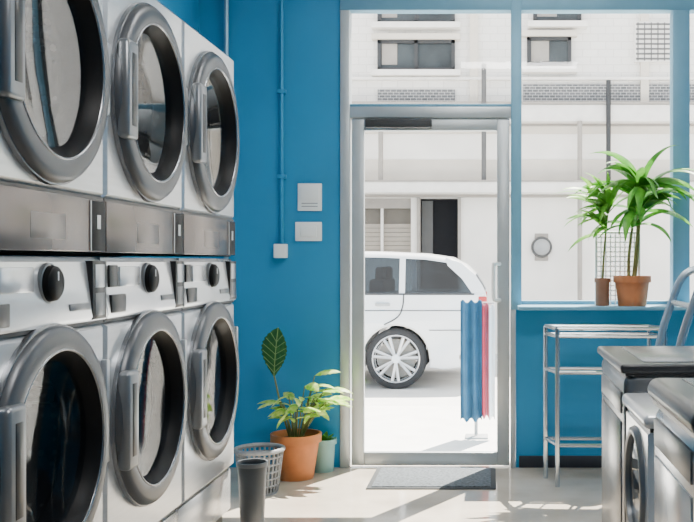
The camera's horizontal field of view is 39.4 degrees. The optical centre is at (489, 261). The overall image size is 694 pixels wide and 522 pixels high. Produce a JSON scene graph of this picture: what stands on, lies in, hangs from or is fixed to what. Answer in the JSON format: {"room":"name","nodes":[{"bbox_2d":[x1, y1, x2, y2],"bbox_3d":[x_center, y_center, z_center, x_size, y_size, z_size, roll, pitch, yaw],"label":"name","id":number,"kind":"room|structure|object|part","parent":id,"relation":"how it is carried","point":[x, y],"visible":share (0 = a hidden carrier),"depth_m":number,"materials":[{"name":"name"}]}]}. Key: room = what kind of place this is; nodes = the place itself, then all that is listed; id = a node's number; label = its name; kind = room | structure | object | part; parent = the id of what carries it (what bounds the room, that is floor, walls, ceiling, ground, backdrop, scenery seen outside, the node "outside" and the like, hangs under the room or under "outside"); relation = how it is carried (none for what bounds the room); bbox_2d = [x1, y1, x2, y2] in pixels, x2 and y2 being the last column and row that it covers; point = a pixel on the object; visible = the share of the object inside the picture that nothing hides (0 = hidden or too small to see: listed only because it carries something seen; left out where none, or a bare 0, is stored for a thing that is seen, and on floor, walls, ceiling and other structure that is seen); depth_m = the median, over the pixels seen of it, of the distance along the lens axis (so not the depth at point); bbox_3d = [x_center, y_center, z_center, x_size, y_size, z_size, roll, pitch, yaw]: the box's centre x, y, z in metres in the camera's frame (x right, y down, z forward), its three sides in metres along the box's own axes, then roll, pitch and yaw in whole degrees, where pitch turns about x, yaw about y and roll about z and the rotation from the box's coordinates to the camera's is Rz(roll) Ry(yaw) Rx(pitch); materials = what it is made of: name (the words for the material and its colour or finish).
{"room":"laundry","nodes":[
{"label":"laundry","id":0,"kind":"room"},
{"bbox_2d":[0,0,198,257],"bbox_3d":[-1.942,-0.400,2.310,0.200,3.400,7.820,0,0,0],"label":"wall","id":1,"kind":"structure","parent":0,"point":[186,10],"depth_m":5.71,"materials":[{"name":"blue paint"}]},
{"bbox_2d":[222,461,601,521],"bbox_3d":[0.379,1.350,2.310,4.842,0.100,7.820,0,0,0],"label":"floor","id":2,"kind":"structure","parent":0,"point":[520,494],"depth_m":5.21,"materials":[{"name":"tile"}]},
{"bbox_2d":[0,256,109,521],"bbox_3d":[-1.520,0.642,2.750,0.610,1.316,0.794,0,0,0],"label":"washing machine","id":3,"kind":"object","parent":2,"relation":"on","point":[55,377],"visible":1,"depth_m":2.91,"materials":[{"name":"silver metal"}]},
{"bbox_3d":[-1.238,0.540,2.458,0.042,0.340,0.102,0,0,0],"label":"door handle","id":4,"kind":"part","parent":3,"relation":"part of","materials":[{"name":"silver metal"}]},
{"bbox_3d":[-1.274,0.050,2.558,0.010,0.070,0.185,0,0,0],"label":"detergent drawer","id":5,"kind":"part","parent":3,"relation":"part of","materials":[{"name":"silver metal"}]},
{"bbox_3d":[-1.284,0.607,2.750,0.018,0.817,0.794,0,0,0],"label":"panel","id":6,"kind":"part","parent":3,"relation":"part of","materials":[{"name":"silver metal"}]},
{"bbox_3d":[-1.295,0.087,2.750,0.060,0.206,0.794,0,0,0],"label":"control panel","id":7,"kind":"part","parent":3,"relation":"part of","materials":[{"name":"silver metal"}]},
{"bbox_2d":[0,0,110,253],"bbox_3d":[-1.520,-0.521,2.750,0.610,0.991,0.794,0,0,0],"label":"dryer","id":8,"kind":"object","parent":3,"relation":"on","point":[55,55],"visible":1,"depth_m":2.92,"materials":[{"name":"silver metal"}]},
{"bbox_3d":[-1.238,-0.590,2.454,0.042,0.340,0.102,0,0,0],"label":"door handle","id":9,"kind":"part","parent":8,"relation":"part of","materials":[{"name":"silver metal"}]},
{"bbox_3d":[-1.288,-0.117,2.750,0.034,0.170,0.794,0,0,0],"label":"control panel","id":10,"kind":"part","parent":8,"relation":"part of","materials":[{"name":"silver metal"}]},
{"bbox_3d":[-1.270,-0.116,3.026,0.002,0.160,0.008,0,0,0],"label":"coin frame","id":11,"kind":"part","parent":8,"relation":"part of","materials":[{"name":"silver metal"}]},
{"bbox_3d":[-1.269,-0.130,3.086,0.002,0.045,0.028,0,0,0],"label":"coin plate","id":12,"kind":"part","parent":8,"relation":"part of","materials":[{"name":"white plastic"}]},
{"bbox_3d":[-1.265,0.136,3.084,0.004,0.072,0.072,0,0,0],"label":"coin plate","id":13,"kind":"part","parent":3,"relation":"part of","materials":[{"name":"silver metal"}]},
{"bbox_2d":[99,257,187,521],"bbox_3d":[-1.520,0.642,3.550,0.610,1.316,0.794,0,0,0],"label":"washing machine","id":14,"kind":"object","parent":2,"relation":"on","point":[143,345],"visible":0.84,"depth_m":3.51,"materials":[{"name":"silver metal"}]},
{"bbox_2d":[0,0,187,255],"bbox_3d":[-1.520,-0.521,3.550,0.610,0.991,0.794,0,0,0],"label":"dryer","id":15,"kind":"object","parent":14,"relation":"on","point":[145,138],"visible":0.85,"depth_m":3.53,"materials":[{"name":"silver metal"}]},
{"bbox_3d":[-1.238,-0.590,3.254,0.042,0.340,0.102,0,0,0],"label":"door handle","id":16,"kind":"part","parent":15,"relation":"part of","materials":[{"name":"silver metal"}]},
{"bbox_3d":[-1.284,-0.613,3.550,0.018,0.809,0.794,0,0,0],"label":"panel","id":17,"kind":"part","parent":15,"relation":"part of","materials":[{"name":"silver metal"}]},
{"bbox_3d":[-1.288,-0.117,3.550,0.034,0.170,0.794,0,0,0],"label":"control panel","id":18,"kind":"part","parent":15,"relation":"part of","materials":[{"name":"silver metal"}]},
{"bbox_3d":[-1.270,-0.116,3.826,0.002,0.160,0.008,0,0,0],"label":"coin frame","id":19,"kind":"part","parent":15,"relation":"part of","materials":[{"name":"silver metal"}]},
{"bbox_3d":[-1.269,-0.130,3.886,0.002,0.045,0.028,0,0,0],"label":"coin plate","id":20,"kind":"part","parent":15,"relation":"part of","materials":[{"name":"silver metal"}]},
{"bbox_3d":[-1.238,0.540,3.258,0.042,0.340,0.102,0,0,0],"label":"door handle","id":21,"kind":"part","parent":14,"relation":"part of","materials":[{"name":"silver metal"}]},
{"bbox_3d":[-1.274,0.050,3.357,0.010,0.070,0.185,0,0,0],"label":"detergent drawer","id":22,"kind":"part","parent":14,"relation":"part of","materials":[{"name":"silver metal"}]},
{"bbox_3d":[-1.295,0.087,3.550,0.060,0.206,0.794,0,0,0],"label":"control panel","id":23,"kind":"part","parent":14,"relation":"part of","materials":[{"name":"silver metal"}]},
{"bbox_3d":[-1.265,0.136,3.884,0.004,0.072,0.072,0,0,0],"label":"coin plate","id":24,"kind":"part","parent":14,"relation":"part of","materials":[{"name":"silver metal"}]},
{"bbox_2d":[175,258,238,521],"bbox_3d":[-1.520,0.642,4.350,0.610,1.316,0.794,0,0,0],"label":"washing machine","id":25,"kind":"object","parent":2,"relation":"on","point":[208,328],"visible":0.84,"depth_m":4.31,"materials":[{"name":"silver metal"}]},
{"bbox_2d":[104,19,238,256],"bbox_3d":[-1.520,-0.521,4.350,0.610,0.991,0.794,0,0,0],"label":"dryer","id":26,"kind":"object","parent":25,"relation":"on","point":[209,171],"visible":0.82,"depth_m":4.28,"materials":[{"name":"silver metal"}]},
{"bbox_3d":[-1.238,-0.590,4.054,0.042,0.340,0.102,0,0,0],"label":"door handle","id":27,"kind":"part","parent":26,"relation":"part of","materials":[{"name":"silver metal"}]},
{"bbox_3d":[-1.284,-0.613,4.350,0.018,0.809,0.794,0,0,0],"label":"panel","id":28,"kind":"part","parent":26,"relation":"part of","materials":[{"name":"silver metal"}]},
{"bbox_3d":[-1.288,-0.117,4.350,0.034,0.170,0.794,0,0,0],"label":"control panel","id":29,"kind":"part","parent":26,"relation":"part of","materials":[{"name":"silver metal"}]},
{"bbox_3d":[-1.274,0.050,4.157,0.010,0.070,0.185,0,0,0],"label":"detergent drawer","id":30,"kind":"part","parent":25,"relation":"part of","materials":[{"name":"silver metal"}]},
{"bbox_3d":[-1.238,0.540,4.058,0.042,0.340,0.102,0,0,0],"label":"door handle","id":31,"kind":"part","parent":25,"relation":"part of","materials":[{"name":"silver metal"}]},
{"bbox_3d":[-1.284,0.607,4.350,0.018,0.817,0.794,0,0,0],"label":"panel","id":32,"kind":"part","parent":25,"relation":"part of","materials":[{"name":"silver metal"}]},
{"bbox_3d":[-1.295,0.087,4.350,0.060,0.206,0.794,0,0,0],"label":"control panel","id":33,"kind":"part","parent":25,"relation":"part of","materials":[{"name":"silver metal"}]},
{"bbox_3d":[-1.265,0.136,4.684,0.004,0.072,0.072,0,0,0],"label":"coin plate","id":34,"kind":"part","parent":25,"relation":"part of","materials":[{"name":"silver metal"}]},
{"bbox_2d":[236,458,267,521],"bbox_3d":[-1.165,1.139,4.660,0.152,0.322,0.152,0,0,0],"label":"waste bin","id":35,"kind":"object","parent":2,"relation":"on","point":[251,472],"visible":1,"depth_m":4.61,"materials":[{"name":"grey plastic"}]},
{"bbox_2d":[234,442,285,495],"bbox_3d":[-1.300,1.171,5.360,0.290,0.258,0.290,0,0,0],"label":"laundry basket","id":36,"kind":"object","parent":2,"relation":"on","point":[239,454],"visible":0.57,"depth_m":5.31,"materials":[{"name":"white plastic"}]},
{"bbox_2d":[258,327,352,481],"bbox_3d":[-1.103,0.846,5.716,0.594,0.909,0.524,0,0,0],"label":"potted plant","id":37,"kind":"object","parent":2,"relation":"on","point":[301,445],"visible":1,"depth_m":5.65,"materials":[{"name":"green plant"}]},
{"bbox_3d":[-1.245,0.873,5.703,0.107,0.388,0.017,0,0,-7],"label":"tall stem","id":38,"kind":"part","parent":37,"relation":"part of","materials":[{"name":"green plant"}]},
{"bbox_3d":[-1.169,1.165,5.730,0.304,0.270,0.304,0,0,0],"label":"pot","id":39,"kind":"part","parent":37,"relation":"part of","materials":[{"name":"ceramic"}]},
{"bbox_2d":[314,431,336,472],"bbox_3d":[-1.035,1.182,5.920,0.173,0.236,0.164,0,0,0],"label":"potted plant","id":40,"kind":"object","parent":2,"relation":"on","point":[326,447],"visible":0.7,"depth_m":5.86,"materials":[{"name":"green plant"}]},
{"bbox_2d":[366,468,495,489],"bbox_3d":[-0.338,1.293,5.700,0.745,0.014,0.540,0,0,0],"label":"doormat","id":41,"kind":"object","parent":2,"relation":"on","point":[383,478],"visible":1,"depth_m":5.62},
{"bbox_2d":[543,324,667,486],"bbox_3d":[0.672,0.837,5.600,0.702,0.926,0.268,0,0,0],"label":"rack","id":42,"kind":"object","parent":2,"relation":"on","point":[557,334],"visible":0.59,"depth_m":5.50,"materials":[{"name":"metal"}]},
{"bbox_3d":[0.335,0.843,5.720,0.027,0.915,0.028,0,0,0],"label":"post","id":43,"kind":"part","parent":42,"relation":"part of","materials":[{"name":"metal"}]},
{"bbox_3d":[0.390,0.843,5.500,0.027,0.915,0.028,0,0,0],"label":"post","id":44,"kind":"part","parent":42,"relation":"part of","materials":[{"name":"metal"}]},
{"bbox_3d":[0.672,1.060,5.600,0.697,0.021,0.262,0,0,0],"label":"rail frame","id":45,"kind":"part","parent":42,"relation":"part of","materials":[{"name":"metal"}]},
{"bbox_3d":[0.672,0.640,5.600,0.697,0.021,0.262,0,0,0],"label":"rail frame","id":46,"kind":"part","parent":42,"relation":"part of","materials":[{"name":"metal"}]},
{"bbox_3d":[0.672,0.430,5.600,0.697,0.021,0.262,0,0,0],"label":"rail frame","id":47,"kind":"part","parent":42,"relation":"part of","materials":[{"name":"metal"}]},
{"bbox_3d":[0.672,0.385,5.600,0.697,0.021,0.262,0,0,0],"label":"rail frame","id":48,"kind":"part","parent":42,"relation":"part of","materials":[{"name":"metal"}]},
{"bbox_3d":[0.955,0.843,5.700,0.027,0.915,0.028,0,0,0],"label":"post","id":49,"kind":"part","parent":42,"relation":"part of","materials":[{"name":"metal"}]},
{"bbox_3d":[1.010,0.843,5.480,0.027,0.915,0.028,0,0,0],"label":"post","id":50,"kind":"part","parent":42,"relation":"part of","materials":[{"name":"metal"}]},
{"bbox_2d":[622,393,658,521],"bbox_3d":[0.728,0.851,2.735,0.644,0.898,0.444,0,0,0],"label":"washer","id":51,"kind":"object","parent":2,"relation":"on","point":[640,412],"visible":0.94,"depth_m":2.68,"materials":[{"name":"silver metal"}]},
{"bbox_3d":[0.430,0.855,2.945,0.024,0.820,0.016,0,0,0],"label":"edge trim","id":52,"kind":"part","parent":51,"relation":"part of","materials":[{"name":"silver metal"}]},
{"bbox_3d":[0.430,0.856,2.735,0.020,0.829,0.440,0,0,0],"label":"panel","id":53,"kind":"part","parent":51,"relation":"part of","materials":[{"name":"silver metal"}]},
{"bbox_2d":[597,346,693,521],"bbox_3d":[0.729,0.808,3.300,0.642,0.983,0.664,0,0,0],"label":"washing machine","id":54,"kind":"object","parent":2,"relation":"on","point":[625,369],"visible":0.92,"depth_m":3.17,"materials":[{"name":"metal"}]},
{"bbox_3d":[0.429,0.855,3.300,0.022,0.690,0.520,0,0,0],"label":"panel","id":55,"kind":"part","parent":54,"relation":"part of","materials":[{"name":"silver metal"}]},
{"bbox_3d":[0.735,0.321,3.300,0.490,0.007,0.540,0,0,0],"label":"lid","id":56,"kind":"part","parent":54,"relation":"part of","materials":[{"name":"grey metal"}]},
{"bbox_2d":[648,378,693,521],"bbox_3d":[0.729,0.798,2.200,0.642,1.003,0.584,0,0,0],"label":"washer","id":57,"kind":"object","parent":2,"relation":"on","point":[674,397],"visible":1,"depth_m":2.20,"materials":[{"name":"silver metal"}]},
{"bbox_3d":[0.429,0.845,2.200,0.022,0.710,0.440,0,0,0],"label":"panel","id":58,"kind":"part","parent":57,"relation":"part of","materials":[{"name":"silver metal"}]},
{"bbox_3d":[0.735,0.300,2.200,0.490,0.007,0.460,0,0,0],"label":"lid","id":59,"kind":"part","parent":57,"relation":"part of","materials":[{"name":"grey metal"}]},
{"bbox_2d":[655,266,693,345],"bbox_3d":[1.180,0.656,4.470,0.800,1.289,0.518,0,0,0],"label":"ladder","id":60,"kind":"object","parent":2,"relation":"on","point":[689,314],"visible":0.29,"depth_m":4.69,"materials":[{"name":"metal"}]},
{"bbox_2d":[199,0,693,466],"bbox_3d":[0.379,-0.400,6.120,4.442,3.400,0.200,0,0,0],"label":"wall","id":61,"kind":"structure","parent":0,"point":[298,294],"depth_m":6.02,"materials":[{"name":"blue paint"}]},
{"bbox_2d":[224,0,228,468],"bbox_3d":[-1.659,-0.400,5.980,0.032,3.400,0.032,0,0,0],"label":"pipe","id":62,"kind":"object","parent":61,"relation":"attached to","point":[226,2],"visible":0.12,"depth_m":5.97,"materials":[{"name":"blue metal"}]},
{"bbox_2d":[274,0,287,257],"bbox_3d":[-1.171,-0.873,5.997,0.380,1.696,0.045,0,0,0],"label":"conduit","id":63,"kind":"object","parent":61,"relation":"attached to","point":[280,250],"visible":1,"depth_m":5.99,"materials":[{"name":"blue plastic"}]},
{"bbox_2d":[295,222,321,240],"bbox_3d":[-1.147,-0.193,6.011,0.168,0.120,0.018,0,0,0],"label":"light switch","id":64,"kind":"object","parent":61,"relation":"attached to","point":[304,231],"visible":1,"depth_m":6.01,"materials":[{"name":"white plastic"}]},
{"bbox_2d":[298,183,321,210],"bbox_3d":[-1.139,-0.410,6.011,0.152,0.174,0.018,0,0,0],"label":"wall panel","id":65,"kind":"object","parent":61,"relation":"attached to","point":[309,194],"visible":1,"depth_m":6.01,"materials":[{"name":"white plastic"}]},
{"bbox_2d":[340,10,515,467],"bbox_3d":[-0.393,-0.210,6.050,1.108,3.020,0.100,0,0,0],"label":"trim","id":66,"kind":"structure","parent":61,"relation":"attached to","point":[347,113],"depth_m":6.00,"materials":[{"name":"grey metal"}]},
{"bbox_2d":[352,119,508,464],"bbox_3d":[-0.377,0.190,6.016,1.000,2.196,0.099,0,0,0],"label":"door","id":67,"kind":"structure","parent":61,"relation":"in","point":[360,456],"depth_m":6.02,"materials":[{"name":"grey metal"}]},
{"bbox_3d":[0.037,0.127,5.995,0.026,0.256,0.071,0,0,45],"label":"pull handle","id":68,"kind":"part","parent":67,"relation":"part of","materials":[{"name":"white plastic"}]},
{"bbox_2d":[340,0,693,309],"bbox_3d":[0.827,-0.710,6.045,3.546,2.020,0.110,0,0,0],"label":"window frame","id":69,"kind":"structure","parent":61,"relation":"attached to","point":[679,11],"depth_m":5.99,"materials":[{"name":"metal"}]},
{"bbox_2d":[519,456,601,467],"bbox_3d":[1.392,1.262,6.014,2.416,0.075,0.012,0,0,0],"label":"baseboard","id":70,"kind":"structure","parent":61,"relation":"attached to","point":[524,461],"depth_m":6.01,"materials":[{"name":"black plastic"}]},
{"bbox_2d":[517,305,686,309],"bbox_3d":[1.385,0.281,5.885,2.429,0.022,0.270,0,0,0],"label":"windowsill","id":71,"kind":"structure","parent":61,"relation":"attached to","point":[520,307],"depth_m":5.75,"materials":[{"name":"white"}]},
{"bbox_2d":[558,172,627,305],"bbox_3d":[0.670,-0.134,5.823,0.540,0.807,0.339,0,0,-28],"label":"potted plant","id":72,"kind":"object","parent":71,"relation":"on","point":[604,201],"visible":0.94,"depth_m":5.81,"materials":[{"name":"green plant"}]},
{"bbox_3d":[0.695,0.185,5.880,0.100,0.170,0.100,0,0,0],"label":"pot","id":73,"kind":"part","parent":72,"relation":"part of","materials":[{"name":"brown ceramic"}]},
{"bbox_3d":[0.708,-0.080,5.870,0.049,0.421,0.016,0,0,38],"label":"stem","id":74,"kind":"part","parent":72,"relation":"part of","materials":[{"name":"green plant"}]},
{"bbox_2d":[595,231,639,304],"bbox_3d":[0.805,0.038,5.996,0.287,0.464,0.017,0,0,0],"label":"screen","id":75,"kind":"object","parent":71,"relation":"on","point":[608,232],"visible":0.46,"depth_m":5.99,"materials":[{"name":"grey metal"}]},
{"bbox_2d":[575,145,693,305],"bbox_3d":[0.900,-0.210,5.720,0.802,0.961,0.498,0,0,13],"label":"potted plant","id":76,"kind":"object","parent":71,"relation":"on","point":[643,192],"visible":0.98,"depth_m":5.77,"materials":[{"name":"green plant"}]},
{"bbox_3d":[0.876,0.177,5.862,0.232,0.185,0.232,0,0,0],"label":"pot","id":77,"kind":"part","parent":76,"relation":"part of","materials":[{"name":"ceramic"}]},
{"bbox_3d":[0.890,-0.154,5.861,0.092,0.552,0.034,0,0,0],"label":"stem","id":78,"kind":"part","parent":76,"relation":"part of","materials":[{"name":"green plant"}]},
{"label":"outside","id":79,"kind":"structure","parent":0,"visible":0},
{"bbox_2d":[381,345,509,359],"bbox_3d":[0.000,1.310,13.400,28.000,0.180,1.600,0,0,0],"label":"pavement","id":80,"kind":"structure","parent":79,"point":[381,345],"depth_m":12.96,"materials":[{"name":"white concrete"}]},
{"bbox_2d":[352,14,693,344],"bbox_3d":[0.000,-1.590,13.970,24.000,5.620,0.860,0,0,0],"label":"building","id":81,"kind":"structure","parent":80,"relation":"on","point":[591,83],"depth_m":14.00,"materials":[{"name":"white concrete"}]},
{"bbox_3d":[-1.601,-0.456,14.125,0.037,0.677,0.070,0,0,0],"label":"shutter post","id":82,"kind":"part","parent":81,"relation":"part of","materials":[{"name":"white paint"}]},
{"bbox_2d":[365,209,410,245],"bbox_3d":[-1.686,-0.530,14.190,1.045,0.824,0.060,0,0,0],"label":"shutter","id":83,"kind":"object","parent":81,"relation":"hanging from","point":[396,222],"depth_m":14.15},
{"bbox_2d":[382,14,396,17],"bbox_3d":[-1.476,-3.919,13.980,0.225,0.660,0.040,0,0,0],"label":"blind","id":84,"kind":"object","parent":81,"relation":"hanging from","point":[383,15],"depth_m":13.96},
{"bbox_2d":[382,44,396,64],"bbox_3d":[-1.476,-3.050,13.980,0.225,0.306,0.040,0,0,0],"label":"blind","id":85,"kind":"object","parent":81,"relation":"hanging from","point":[389,51],"depth_m":13.96,"materials":[{"name":"white fabric"}]},
{"bbox_3d":[-1.082,-3.449,13.910,1.294,0.080,0.220,0,0,0],"label":"sill","id":86,"kind":"part","parent":81,"relation":"part of","materials":[{"name":"white concrete"}]},
{"bbox_3d":[-1.082,-2.757,13.910,1.294,0.080,0.220,0,0,0],"label":"sill","id":87,"kind":"part","parent":81,"relation":"part of","materials":[{"name":"white concrete"}]},
{"bbox_3d":[-1.082,-3.894,13.990,1.134,0.810,0.040,0,0,0],"label":"pane","id":88,"kind":"part","parent":81,"relation":"part of","materials":[{"name":"grey glass"}]},
{"bbox_3d":[-1.082,-3.025,13.990,1.134,0.456,0.040,0,0,0],"label":"pane","id":89,"kind":"part","parent":81,"relation":"part of","materials":[{"name":"glass"}]},
{"bbox_2d":[422,201,432,253],"bbox_3d":[-0.935,0.154,14.225,0.162,2.132,0.050,0,0,0],"label":"curtain","id":90,"kind":"object","parent":81,"relation":"hanging from","point":[427,206],"depth_m":14.20,"materials":[{"name":"grey fabric"}]},
{"bbox_3d":[-0.751,0.139,14.075,0.648,2.162,0.250,0,0,0],"label":"doorway frame","id":91,"kind":"part","parent":81,"relation":"part of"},
{"bbox_3d":[-0.751,0.139,14.320,0.589,2.162,0.140,0,0,0],"label":"dark doorway","id":92,"kind":"part","parent":81,"relation":"part of","materials":[{"name":"black"}]},
{"bbox_2d":[531,41,548,61],"bbox_3d":[0.735,-3.094,13.980,0.262,0.306,0.040,0,0,0],"label":"blind","id":93,"kind":"object","parent":81,"relation":"hanging from","point":[539,49],"depth_m":13.96,"materials":[{"name":"white fabric"}]},
{"bbox_2d":[531,234,551,260],"bbox_3d":[0.757,-0.218,13.914,0.310,0.400,0.172,0,0,0],"label":"wall lamp","id":94,"kind":"object","parent":81,"relation":"attached to","point":[541,246],"visible":1,"depth_m":13.92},
{"bbox_3d":[0.757,-0.218,13.889,0.250,0.250,0.122,0,0,0],"label":"globe","id":95,"kind":"part","parent":94,"relation":"part of"},
{"bbox_2d":[537,14,556,16],"bbox_3d":[0.837,-3.926,13.980,0.288,0.645,0.040,0,0,0],"label":"blind","id":96,"kind":"object","parent":81,"relation":"hanging from","point":[538,15],"depth_m":13.96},
{"bbox_3d":[0.869,-3.069,13.990,0.648,0.456,0.040,0,0,0],"label":"pane","id":97,"kind":"part","parent":81,"relation":"part of","materials":[{"name":"grey glass"}]},
{"bbox_3d":[0.869,-2.801,13.910,0.808,0.080,0.220,0,0,0],"label":"sill","id":98,"kind":"part","parent":81,"relation":"part of","materials":[{"name":"white concrete"}]},
{"bbox_3d":[0.986,-3.901,13.990,0.707,0.795,0.040,0,0,0],"label":"pane","id":99,"kind":"part","parent":81,"relation":"part of","materials":[{"name":"grey glass"}]},
{"bbox_3d":[0.986,-3.464,13.910,0.867,0.080,0.220,0,0,0],"label":"sill","id":100,"kind":"part","parent":81,"relation":"part of","materials":[{"name":"white concrete"}]},
{"bbox_2d":[634,21,669,62],"bbox_3d":[2.400,-3.224,13.973,0.559,0.589,0.155,0,0,0],"label":"vent grille","id":101,"kind":"object","parent":81,"relation":"attached to","point":[651,38],"depth_m":13.91,"materials":[{"name":"grey metal"}]},
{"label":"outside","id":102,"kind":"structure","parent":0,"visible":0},
{"bbox_2d":[365,360,509,405],"bbox_3d":[0.000,1.350,10.600,28.000,0.100,4.000,0,0,0],"label":"street","id":103,"kind":"structure","parent":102,"point":[435,387],"depth_m":9.55,"materials":[{"name":"concrete"}]},
{"bbox_2d":[365,251,486,388],"bbox_3d":[-2.124,0.590,10.518,4.232,1.424,1.897,0,0,0],"label":"car","id":104,"kind":"object","parent":103,"relation":"on","point":[422,293],"visible":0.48,"depth_m":9.71,"materials":[{"name":"white paint"}]},
{"bbox_3d":[-1.095,0.435,9.684,0.150,0.030,0.027,0,0,0],"label":"door handle","id":105,"kind":"part","parent":104,"relation":"part of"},
{"bbox_3d":[-0.960,0.812,9.702,0.714,0.358,0.016,0,0,0],"label":"arch trim","id":106,"kind":"part","parent":104,"relation":"part of","materials":[{"name":"white metal"}]},
{"bbox_3d":[-1.515,0.329,9.710,2.710,0.018,0.016,0,0,0],"label":"belt trim","id":107,"kind":"part","parent":104,"relation":"part of","materials":[{"name":"silver metal"}]},
{"bbox_2d":[478,296,486,305],"bbox_3d":[-0.077,0.425,9.710,0.085,0.150,0.040,0,0,0],"label":"tail light","id":108,"kind":"object","parent":104,"relation":"attached to","point":[483,298],"depth_m":9.69,"materials":[{"name":"red plastic"}]},
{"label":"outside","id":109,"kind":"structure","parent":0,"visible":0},
{"bbox_2d":[365,406,509,460],"bbox_3d":[0.000,1.350,7.410,28.000,0.100,2.380,0,0,0],"label":"pavement","id":110,"kind":"structure","parent":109,"point":[387,428],"depth_m":7.34,"materials":[{"name":"white concrete"}]},
{"bbox_2d":[460,300,494,438],"bbox_3d":[-0.090,0.789,7.038,0.254,1.022,0.184,0,0,0],"label":"banner","id":111,"kind":"object","parent":110,"relation":"on","point":[477,320],"visible":1,"depth_m":6.98,"materials":[{"name":"blue fabric"}]}
]}

